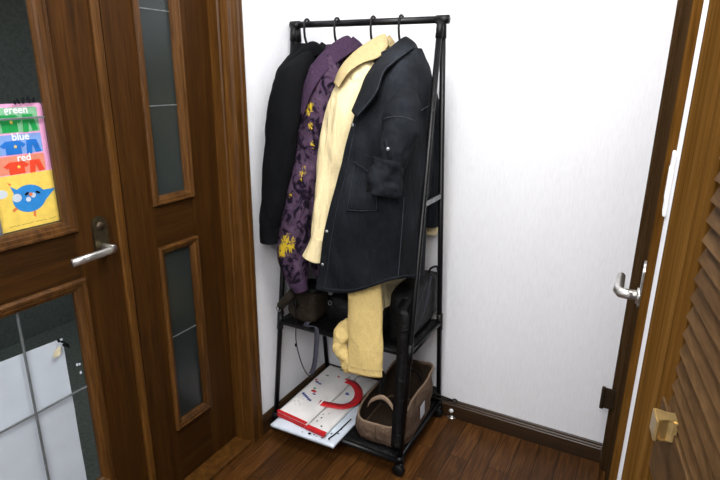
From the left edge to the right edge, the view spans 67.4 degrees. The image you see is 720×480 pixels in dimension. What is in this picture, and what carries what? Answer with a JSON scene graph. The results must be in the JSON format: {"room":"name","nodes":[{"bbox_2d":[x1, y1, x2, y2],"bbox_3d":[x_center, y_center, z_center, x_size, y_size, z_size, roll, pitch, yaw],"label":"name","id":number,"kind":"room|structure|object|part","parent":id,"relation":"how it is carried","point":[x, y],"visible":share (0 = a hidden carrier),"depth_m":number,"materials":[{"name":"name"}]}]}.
{"room":"entrance hallway","nodes":[
{"label":"entrance hallway","id":0,"kind":"room"},
{"bbox_2d":[0,0,100,479],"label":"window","id":1,"kind":"structure","parent":0,"point":[45,323],"depth_m":2.71,"materials":[{"name":"grey glass"}]},
{"bbox_2d":[242,0,324,414],"bbox_3d":[-1.000,-0.078,0.865,0.118,2.420,3.353,10,19,27],"label":"wall","id":2,"kind":"structure","parent":0,"point":[266,29],"depth_m":1.99,"materials":[{"name":"white paint"}]},
{"bbox_2d":[0,0,156,479],"bbox_3d":[-0.845,0.025,1.172,0.096,1.994,0.804,10,19,27],"label":"door","id":3,"kind":"structure","parent":2,"relation":"in","point":[85,254],"depth_m":1.40,"materials":[{"name":"smoked frosted glass"},{"name":"wood grain"},{"name":"wood"}]},
{"bbox_2d":[13,95,34,104],"bbox_3d":[-0.776,-0.324,1.246,0.001,0.021,0.052,10,19,27],"label":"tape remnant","id":4,"kind":"object","parent":3,"relation":"attached to","point":[28,99],"visible":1,"depth_m":1.25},
{"bbox_2d":[0,103,59,233],"bbox_3d":[-0.811,-0.164,1.247,0.002,0.291,0.220,10,19,27],"label":"poster","id":5,"kind":"object","parent":3,"relation":"attached to","point":[28,199],"visible":1,"depth_m":1.28,"materials":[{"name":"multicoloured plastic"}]},
{"bbox_2d":[0,190,7,198],"bbox_3d":[-0.824,-0.104,1.241,0.001,0.020,0.028,10,19,27],"label":"picture","id":6,"kind":"object","parent":5,"relation":"attached to","point":[3,193],"depth_m":1.25,"materials":[{"name":"white paper"}]},
{"bbox_2d":[12,194,21,201],"bbox_3d":[-0.808,-0.099,1.273,0.001,0.020,0.022,10,19,27],"label":"picture","id":7,"kind":"object","parent":5,"relation":"attached to","point":[15,197],"depth_m":1.27,"materials":[{"name":"white paper"}]},
{"bbox_3d":[-0.815,-0.265,1.207,0.001,0.056,0.193,10,19,27],"label":"colour panel","id":8,"kind":"part","parent":5,"relation":"part of","materials":[{"name":"green paper"}]},
{"bbox_3d":[-0.815,-0.213,1.224,0.001,0.045,0.193,10,19,27],"label":"colour panel","id":9,"kind":"part","parent":5,"relation":"part of","materials":[{"name":"blue paper"}]},
{"bbox_3d":[-0.816,-0.168,1.237,0.001,0.042,0.193,10,19,27],"label":"colour panel","id":10,"kind":"part","parent":5,"relation":"part of","materials":[{"name":"red paper"}]},
{"bbox_2d":[13,184,45,211],"bbox_3d":[-0.795,-0.101,1.299,0.001,0.066,0.080,10,19,27],"label":"picture","id":11,"kind":"object","parent":5,"relation":"attached to","point":[26,197],"depth_m":1.30},
{"bbox_3d":[-0.814,-0.086,1.267,0.001,0.130,0.210,10,19,27],"label":"picture panel","id":12,"kind":"part","parent":5,"relation":"part of","materials":[{"name":"yellow paper"}]},
{"bbox_3d":[-0.857,-0.373,1.044,0.025,0.879,0.542,10,19,27],"label":"glass moulding","id":13,"kind":"part","parent":3,"relation":"part of","materials":[{"name":"brown wood"}]},
{"bbox_3d":[-0.879,0.105,1.200,0.035,0.144,0.524,10,19,27],"label":"rail","id":14,"kind":"part","parent":3,"relation":"part of","materials":[{"name":"brown wood"}]},
{"bbox_2d":[0,339,86,479],"bbox_3d":[-0.877,0.527,1.349,0.002,0.498,0.362,10,19,27],"label":"paper sheet","id":15,"kind":"object","parent":3,"relation":"attached to","point":[21,457],"visible":1,"depth_m":1.41,"materials":[{"name":"white paper"}]},
{"bbox_2d":[53,346,60,357],"bbox_3d":[-0.794,0.294,1.414,0.001,0.026,0.024,10,19,27],"label":"tape strip","id":16,"kind":"object","parent":3,"relation":"attached to","point":[57,352],"visible":1,"depth_m":1.42,"materials":[{"name":"beige paper"}]},
{"bbox_3d":[-0.866,0.480,1.306,0.025,0.656,0.542,10,19,27],"label":"glass moulding","id":17,"kind":"part","parent":3,"relation":"part of","materials":[{"name":"brown wood"}]},
{"bbox_2d":[57,339,69,347],"bbox_3d":[-0.784,0.273,1.426,0.001,0.042,0.031,10,19,27],"label":"tape remnant","id":18,"kind":"object","parent":3,"relation":"attached to","point":[64,344],"visible":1,"depth_m":1.43,"materials":[{"name":"black plastic"}]},
{"bbox_3d":[-0.702,0.037,1.408,0.052,0.024,0.132,10,19,27],"label":"lever handle","id":19,"kind":"part","parent":3,"relation":"part of","materials":[{"name":"silver metal"}]},
{"bbox_3d":[-0.701,-0.007,1.460,0.009,0.117,0.042,10,19,27],"label":"handle plate","id":20,"kind":"part","parent":3,"relation":"part of","materials":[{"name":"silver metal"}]},
{"bbox_2d":[98,0,235,479],"bbox_3d":[-0.582,-0.131,1.688,0.049,1.994,0.384,10,19,27],"label":"door","id":21,"kind":"structure","parent":2,"relation":"in","point":[157,52],"depth_m":1.69,"materials":[{"name":"brown wood"}]},
{"bbox_3d":[-0.584,-0.534,1.553,0.004,0.820,0.121,10,19,27],"label":"glass pane","id":22,"kind":"part","parent":21,"relation":"part of","materials":[{"name":"grey glass"}]},
{"bbox_3d":[-0.573,-0.532,1.548,0.025,0.864,0.165,10,19,27],"label":"glass moulding","id":23,"kind":"part","parent":21,"relation":"part of","materials":[{"name":"brown wood"}]},
{"bbox_3d":[-0.595,-0.061,1.702,0.035,0.144,0.154,10,19,27],"label":"rail","id":24,"kind":"part","parent":21,"relation":"part of","materials":[{"name":"brown wood"}]},
{"bbox_3d":[-0.593,0.314,1.814,0.004,0.607,0.121,10,19,27],"label":"glass pane","id":25,"kind":"part","parent":21,"relation":"part of","materials":[{"name":"grey glass"}]},
{"bbox_3d":[-0.582,0.316,1.808,0.025,0.651,0.165,10,19,27],"label":"glass moulding","id":26,"kind":"part","parent":21,"relation":"part of","materials":[{"name":"brown wood"}]},
{"bbox_3d":[-0.604,0.720,1.942,0.035,0.217,0.154,10,19,27],"label":"rail","id":27,"kind":"part","parent":21,"relation":"part of","materials":[{"name":"brown wood"}]},
{"bbox_2d":[183,436,251,479],"bbox_3d":[-0.770,0.940,1.639,0.127,0.024,1.217,10,19,27],"label":"trim","id":28,"kind":"structure","parent":2,"relation":"attached to","point":[215,464],"depth_m":2.01,"materials":[{"name":"brown wood"}]},
{"bbox_2d":[207,0,262,443],"bbox_3d":[-0.454,-0.213,1.869,0.137,2.100,0.083,10,19,27],"label":"trim","id":29,"kind":"structure","parent":2,"relation":"attached to","point":[225,17],"depth_m":1.86,"materials":[{"name":"brown wood"}]},
{"bbox_2d":[263,363,324,434],"bbox_3d":[-0.278,0.686,2.384,0.014,0.080,0.496,10,19,27],"label":"baseboard","id":30,"kind":"structure","parent":2,"relation":"attached to","point":[267,416],"depth_m":2.31,"materials":[{"name":"brown wood"}]},
{"bbox_2d":[213,415,604,479],"bbox_3d":[-0.069,1.236,0.827,2.300,0.050,3.500,10,19,27],"label":"floor","id":31,"kind":"structure","parent":0,"point":[446,448],"depth_m":2.05,"materials":[{"name":"brown wood"}]},
{"bbox_2d":[270,15,450,476],"bbox_3d":[0.003,0.011,2.041,0.601,1.579,0.451,10,19,27],"label":"rack","id":32,"kind":"object","parent":31,"relation":"on","point":[326,327],"visible":0.5,"depth_m":1.94,"materials":[{"name":"black metal"}]},
{"bbox_3d":[-0.292,-0.012,2.076,0.020,1.498,0.211,10,19,27],"label":"leg","id":33,"kind":"part","parent":32,"relation":"part of","materials":[{"name":"black metal"}]},
{"bbox_2d":[276,278,328,375],"bbox_3d":[-0.207,0.341,2.128,0.188,0.353,0.188,10,19,27],"label":"sling bag","id":34,"kind":"object","parent":32,"relation":"on","point":[308,306],"visible":0.8,"depth_m":2.06,"materials":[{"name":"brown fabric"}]},
{"bbox_3d":[-0.210,0.366,2.059,0.094,0.346,0.012,10,19,27],"label":"thin cord","id":35,"kind":"part","parent":34,"relation":"part of","materials":[{"name":"black fabric"}]},
{"bbox_2d":[303,18,309,42],"bbox_3d":[-0.189,-0.678,1.947,0.012,0.227,0.307,11,20,30],"label":"clothes hanger","id":36,"kind":"object","parent":32,"relation":"hanging from","point":[306,19],"visible":0.26,"depth_m":1.91,"materials":[{"name":"black plastic"}]},
{"bbox_2d":[259,41,325,244],"bbox_3d":[-0.166,-0.319,2.006,0.165,0.787,0.531,11,20,31],"label":"coat","id":37,"kind":"object","parent":36,"relation":"hanging from","point":[283,115],"visible":0.46,"depth_m":1.79,"materials":[{"name":"black fabric"}]},
{"bbox_3d":[-0.190,-0.067,2.258,0.020,1.498,0.206,10,19,27],"label":"leg","id":38,"kind":"part","parent":32,"relation":"part of","materials":[{"name":"black metal"}]},
{"bbox_2d":[270,403,359,448],"bbox_3d":[-0.150,0.701,2.175,0.288,0.024,0.310,10,19,27],"label":"bag","id":39,"kind":"object","parent":32,"relation":"on","point":[347,423],"visible":0.38,"depth_m":2.07,"materials":[{"name":"white paper"}]},
{"bbox_2d":[277,365,377,436],"bbox_3d":[-0.126,0.653,2.245,0.262,0.029,0.435,10,19,27],"label":"paper shopping bag","id":40,"kind":"object","parent":39,"relation":"on","point":[327,399],"visible":0.99,"depth_m":2.21,"materials":[{"name":"paper"}]},
{"bbox_3d":[-0.170,0.642,2.274,0.155,0.025,0.422,10,19,27],"label":"bag panel","id":41,"kind":"part","parent":40,"relation":"part of","materials":[{"name":"white paper"}]},
{"bbox_3d":[-0.062,0.643,2.248,0.151,0.005,0.228,7,18,20],"label":"red handle","id":42,"kind":"part","parent":40,"relation":"part of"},
{"bbox_3d":[-0.065,0.668,2.218,0.095,0.019,0.430,10,19,27],"label":"bag panel","id":43,"kind":"part","parent":40,"relation":"part of","materials":[{"name":"white paper"}]},
{"bbox_2d":[322,293,347,324],"bbox_3d":[-0.055,0.260,2.093,0.146,0.133,0.152,10,19,27],"label":"pouch","id":44,"kind":"object","parent":32,"relation":"on","point":[337,308],"visible":0.48,"depth_m":2.04,"materials":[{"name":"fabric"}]},
{"bbox_3d":[-0.114,0.272,2.049,0.087,0.133,0.013,13,21,34],"label":"cord","id":45,"kind":"part","parent":44,"relation":"part of","materials":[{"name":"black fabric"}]},
{"bbox_2d":[333,17,339,40],"bbox_3d":[-0.080,-0.660,1.891,0.012,0.227,0.307,8,19,24],"label":"clothes hanger","id":46,"kind":"object","parent":32,"relation":"hanging from","point":[335,18],"visible":0.28,"depth_m":1.85,"materials":[{"name":"black plastic"}]},
{"bbox_2d":[277,35,361,292],"bbox_3d":[-0.113,-0.288,1.996,0.225,0.868,0.510,10,19,27],"label":"jacket","id":47,"kind":"object","parent":46,"relation":"hanging from","point":[295,227],"visible":0.43,"depth_m":1.82,"materials":[{"name":"purple fabric"}]},
{"bbox_3d":[-0.005,0.702,2.254,0.574,0.021,0.451,10,19,27],"label":"shelf frame","id":48,"kind":"part","parent":32,"relation":"part of","materials":[{"name":"black metal"}]},
{"bbox_2d":[332,284,382,377],"bbox_3d":[0.025,0.023,1.883,0.206,0.961,0.180,10,19,27],"label":"trousers","id":49,"kind":"object","parent":32,"relation":"hanging from","point":[362,330],"visible":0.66,"depth_m":1.89,"materials":[{"name":"yellow fabric"}]},
{"bbox_3d":[-0.050,0.376,1.962,0.106,0.239,0.062,10,19,27],"label":"trouser leg","id":50,"kind":"part","parent":49,"relation":"part of","materials":[{"name":"yellow fabric"}]},
{"bbox_3d":[0.000,0.323,2.140,0.555,0.008,0.301,10,19,27],"label":"shelf panel","id":51,"kind":"part","parent":32,"relation":"part of","materials":[{"name":"black metal"}]},
{"bbox_3d":[0.000,0.325,2.141,0.574,0.021,0.322,10,19,27],"label":"shelf frame","id":52,"kind":"part","parent":32,"relation":"part of","materials":[{"name":"black metal"}]},
{"bbox_3d":[0.017,-0.732,1.815,0.589,0.022,0.022,10,19,27],"label":"hanging rail","id":53,"kind":"part","parent":32,"relation":"part of","materials":[{"name":"black metal"}]},
{"bbox_2d":[369,15,375,39],"bbox_3d":[0.043,-0.639,1.828,0.013,0.227,0.307,7,18,20],"label":"clothes hanger","id":54,"kind":"object","parent":32,"relation":"hanging from","point":[372,16],"visible":0.31,"depth_m":1.79,"materials":[{"name":"black plastic"}]},
{"bbox_2d":[302,34,437,309],"bbox_3d":[0.053,-0.214,1.904,0.297,0.964,0.492,12,20,33],"label":"coat","id":55,"kind":"object","parent":54,"relation":"hanging from","point":[338,117],"visible":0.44,"depth_m":1.75,"materials":[{"name":"fabric"}]},
{"bbox_2d":[378,370,385,403],"bbox_3d":[0.061,0.485,1.982,0.093,0.239,0.046,10,19,27],"label":"strap","id":56,"kind":"object","parent":32,"relation":"hanging from","point":[382,380],"visible":0.3,"depth_m":1.96,"materials":[{"name":"black fabric"}]},
{"bbox_2d":[383,306,389,331],"bbox_3d":[0.078,0.266,2.042,0.120,0.149,0.177,10,19,27],"label":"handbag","id":57,"kind":"object","parent":32,"relation":"on","point":[386,310],"visible":0.07,"depth_m":1.97,"materials":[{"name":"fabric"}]},
{"bbox_3d":[-0.005,0.700,2.253,0.555,0.008,0.430,10,19,27],"label":"shelf panel","id":58,"kind":"part","parent":32,"relation":"part of","materials":[{"name":"black metal"}]},
{"bbox_2d":[355,359,433,446],"bbox_3d":[0.140,0.613,2.126,0.219,0.230,0.378,10,19,27],"label":"tote","id":59,"kind":"object","parent":32,"relation":"on","point":[373,423],"visible":0.73,"depth_m":2.13,"materials":[{"name":"brown fabric"}]},
{"bbox_3d":[0.075,0.589,1.942,0.119,0.078,0.015,12,21,34],"label":"handle","id":60,"kind":"part","parent":59,"relation":"part of","materials":[{"name":"beige fabric"}]},
{"bbox_2d":[411,369,421,380],"bbox_3d":[0.202,0.559,2.189,0.105,0.090,0.008,10,19,27],"label":"loop","id":61,"kind":"object","parent":59,"relation":"attached to","point":[415,371],"visible":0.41,"depth_m":2.16,"materials":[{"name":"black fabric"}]},
{"bbox_3d":[0.220,0.523,2.243,0.097,0.071,0.035,10,19,27],"label":"handle","id":62,"kind":"part","parent":59,"relation":"part of","materials":[{"name":"brown fabric"}]},
{"bbox_2d":[397,14,403,39],"bbox_3d":[0.133,-0.624,1.782,0.019,0.227,0.307,4,17,10],"label":"clothes hanger","id":63,"kind":"object","parent":32,"relation":"hanging from","point":[400,15],"visible":0.32,"depth_m":1.74,"materials":[{"name":"black plastic"}]},
{"bbox_2d":[315,36,438,292],"bbox_3d":[0.086,-0.250,1.852,0.378,0.846,0.586,10,19,27],"label":"coat","id":64,"kind":"object","parent":63,"relation":"hanging from","point":[370,237],"visible":0.89,"depth_m":1.70,"materials":[{"name":"fabric"}]},
{"bbox_2d":[388,265,437,448],"bbox_3d":[0.187,0.410,2.048,0.110,0.555,0.453,8,19,23],"label":"backpack","id":65,"kind":"object","parent":32,"relation":"on","point":[401,296],"visible":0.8,"depth_m":1.91,"materials":[{"name":"fabric"}]},
{"bbox_3d":[0.197,0.070,1.826,0.020,1.498,0.211,10,19,27],"label":"leg","id":66,"kind":"part","parent":32,"relation":"part of","materials":[{"name":"black metal"}]},
{"bbox_3d":[0.250,-0.136,1.863,0.008,0.016,0.168,10,19,27],"label":"rail","id":67,"kind":"part","parent":32,"relation":"part of","materials":[{"name":"grey metal"}]},
{"bbox_2d":[430,386,437,399],"bbox_3d":[0.310,0.652,2.296,0.052,0.056,0.044,10,19,27],"label":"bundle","id":68,"kind":"object","parent":32,"relation":"on","point":[434,387],"visible":0.35,"depth_m":2.27,"materials":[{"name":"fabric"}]},
{"bbox_3d":[0.299,0.015,2.008,0.020,1.498,0.206,10,19,27],"label":"leg","id":69,"kind":"part","parent":32,"relation":"part of","materials":[{"name":"black metal"}]},
{"bbox_2d":[432,392,457,402],"bbox_3d":[0.342,0.646,2.239,0.132,0.047,0.059,10,19,27],"label":"cord","id":70,"kind":"object","parent":32,"relation":"on","point":[449,399],"visible":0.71,"depth_m":2.24,"materials":[{"name":"black plastic"}]},
{"bbox_3d":[0.331,0.639,2.243,0.106,0.037,0.059,10,19,27],"label":"cord","id":71,"kind":"part","parent":70,"relation":"part of","materials":[{"name":"black plastic"}]},
{"bbox_2d":[447,409,455,419],"bbox_3d":[0.395,0.737,2.309,0.044,0.042,0.044,10,19,27],"label":"door stop","id":72,"kind":"object","parent":31,"relation":"on","point":[450,410],"visible":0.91,"depth_m":2.30,"materials":[{"name":"silver metal"}]},
{"bbox_2d":[322,0,677,456],"bbox_3d":[0.732,-0.368,1.869,2.300,2.420,0.127,10,19,27],"label":"wall","id":73,"kind":"structure","parent":0,"point":[552,107],"depth_m":1.92,"materials":[{"name":"white paint"}]},
{"bbox_2d":[329,363,602,462],"bbox_3d":[0.370,0.715,2.315,1.226,0.080,0.014,10,19,27],"label":"baseboard","id":74,"kind":"structure","parent":73,"relation":"attached to","point":[585,448],"depth_m":2.16,"materials":[{"name":"brown wood"}]},
{"bbox_2d":[599,0,686,470],"bbox_3d":[0.963,-0.146,1.700,0.115,2.100,0.053,10,19,27],"label":"trim","id":75,"kind":"structure","parent":73,"relation":"attached to","point":[681,4],"depth_m":1.72,"materials":[{"name":"brown wood"}]},
{"bbox_2d":[617,0,708,479],"bbox_3d":[0.314,0.142,0.195,0.340,2.420,3.353,10,19,27],"label":"wall","id":76,"kind":"structure","parent":0,"point":[706,2],"depth_m":0.89,"materials":[{"name":"white paint"}]},
{"bbox_2d":[599,0,692,479],"bbox_3d":[0.725,-0.018,1.373,0.091,2.018,0.791,10,19,27],"label":"door","id":77,"kind":"structure","parent":76,"relation":"in","point":[607,397],"depth_m":1.35,"materials":[{"name":"brown wood"}]},
{"bbox_3d":[0.558,0.100,1.123,0.054,0.032,0.104,10,19,27],"label":"lever handle","id":78,"kind":"part","parent":77,"relation":"part of","materials":[{"name":"silver metal"}]},
{"bbox_3d":[0.566,0.089,1.082,0.006,0.099,0.044,10,19,27],"label":"handle plate","id":79,"kind":"part","parent":77,"relation":"part of","materials":[{"name":"silver metal"}]},
{"bbox_2d":[609,0,703,479],"bbox_3d":[0.579,0.066,0.995,0.094,2.100,0.023,10,19,27],"label":"trim","id":80,"kind":"structure","parent":76,"relation":"attached to","point":[697,6],"depth_m":0.98,"materials":[{"name":"brown wood"}]},
{"bbox_2d":[662,150,676,216],"bbox_3d":[0.531,-0.097,0.927,0.007,0.108,0.055,10,19,27],"label":"light switch","id":81,"kind":"object","parent":76,"relation":"attached to","point":[674,153],"visible":1,"depth_m":0.91,"materials":[{"name":"white plastic"}]},
{"bbox_2d":[621,0,719,479],"bbox_3d":[0.257,0.266,0.438,0.042,2.000,0.460,7,18,19],"label":"door","id":82,"kind":"structure","parent":76,"relation":"in","point":[674,434],"depth_m":0.48,"materials":[{"name":"brown wood"}]},
{"bbox_3d":[0.272,0.166,0.482,0.018,0.022,0.022,7,18,19],"label":"pull knob","id":83,"kind":"part","parent":82,"relation":"part of","materials":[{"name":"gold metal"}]},
{"bbox_3d":[0.263,0.228,0.424,0.022,0.080,0.294,7,18,19],"label":"rail","id":84,"kind":"part","parent":82,"relation":"part of","materials":[{"name":"brown wood"}]},
{"bbox_3d":[0.263,0.266,0.436,0.022,2.000,0.294,7,18,19],"label":"stile moulding","id":85,"kind":"part","parent":82,"relation":"part of","materials":[{"name":"brown wood"}]}
]}

